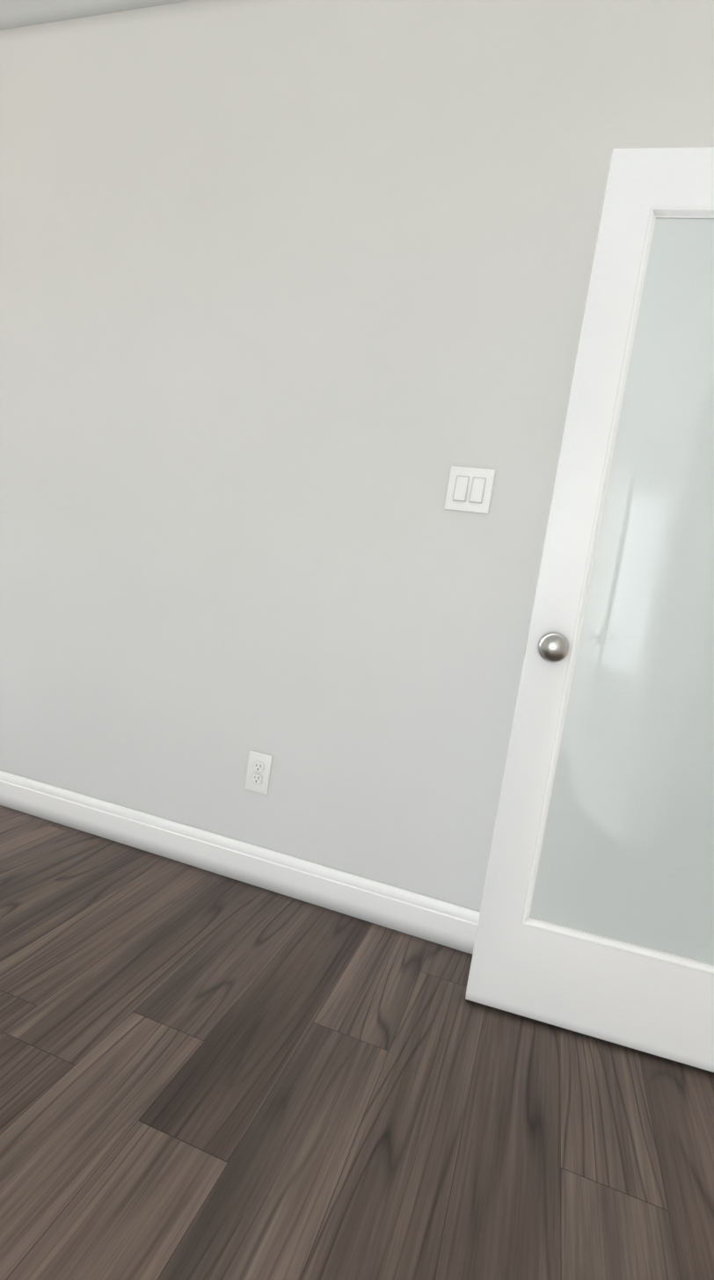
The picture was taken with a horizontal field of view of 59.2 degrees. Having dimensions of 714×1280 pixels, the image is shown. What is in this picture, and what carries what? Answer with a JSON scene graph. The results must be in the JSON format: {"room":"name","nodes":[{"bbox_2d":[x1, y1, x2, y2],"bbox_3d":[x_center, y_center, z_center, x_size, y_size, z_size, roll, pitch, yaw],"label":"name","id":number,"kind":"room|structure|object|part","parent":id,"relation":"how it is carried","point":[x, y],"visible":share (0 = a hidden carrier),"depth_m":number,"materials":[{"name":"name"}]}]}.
{"room":"empty room","nodes":[
{"label":"empty room","id":0,"kind":"room"},
{"bbox_2d":[0,0,192,29],"bbox_3d":[2.437,-1.652,2.930,7.230,0.180,11.230,10,5,17],"label":"ceiling","id":1,"kind":"structure","parent":0,"point":[16,13],"depth_m":2.08,"materials":[{"name":"paint"}]},
{"bbox_2d":[0,805,713,1279],"bbox_3d":[2.023,1.087,3.164,7.230,0.100,11.230,10,5,17],"label":"floor","id":2,"kind":"structure","parent":0,"point":[204,1074],"depth_m":1.21,"materials":[{"name":"brown wood"}]},
{"bbox_2d":[0,0,713,911],"bbox_3d":[-0.172,-0.574,1.976,3.015,2.720,0.115,10,5,17],"label":"wall","id":3,"kind":"structure","parent":0,"point":[292,299],"depth_m":1.91,"materials":[{"name":"paint"}]},
{"bbox_2d":[0,770,479,954],"bbox_3d":[-0.376,0.711,2.007,2.985,0.122,0.040,10,5,17],"label":"baseboard","id":4,"kind":"structure","parent":3,"relation":"attached to","point":[443,923],"depth_m":1.95,"materials":[{"name":"white wood"}]},
{"bbox_2d":[244,750,271,794],"bbox_3d":[-0.314,0.420,1.993,0.079,0.125,0.009,10,5,17],"label":"electrical outlet","id":5,"kind":"object","parent":3,"relation":"attached to","point":[258,772],"visible":1,"depth_m":1.99,"materials":[{"name":"white plastic"}]},
{"bbox_2d":[443,465,494,513],"bbox_3d":[0.314,-0.421,1.758,0.125,0.122,0.012,10,5,17],"label":"light switch","id":6,"kind":"object","parent":3,"relation":"attached to","point":[469,489],"visible":1,"depth_m":1.76,"materials":[{"name":"white plastic"}]},
{"bbox_3d":[1.814,-0.371,3.117,0.115,2.720,11.115,10,5,17],"label":"wall","id":7,"kind":"structure","parent":0,"visible":0},
{"bbox_2d":[465,146,713,1072],"bbox_3d":[0.771,-0.040,1.422,0.724,2.025,0.167,10,5,13],"label":"door","id":8,"kind":"structure","parent":7,"relation":"in","point":[597,913],"depth_m":1.45,"materials":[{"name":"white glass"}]},
{"bbox_3d":[0.454,0.014,1.502,0.096,0.070,0.167,10,5,13],"label":"knob","id":9,"kind":"part","parent":8,"relation":"part of","materials":[{"name":"grey metal"}]},
{"bbox_3d":[0.768,-0.092,1.420,0.513,1.687,0.006,10,5,13],"label":"glass","id":10,"kind":"part","parent":8,"relation":"part of","materials":[{"name":"white glass"}]}
]}

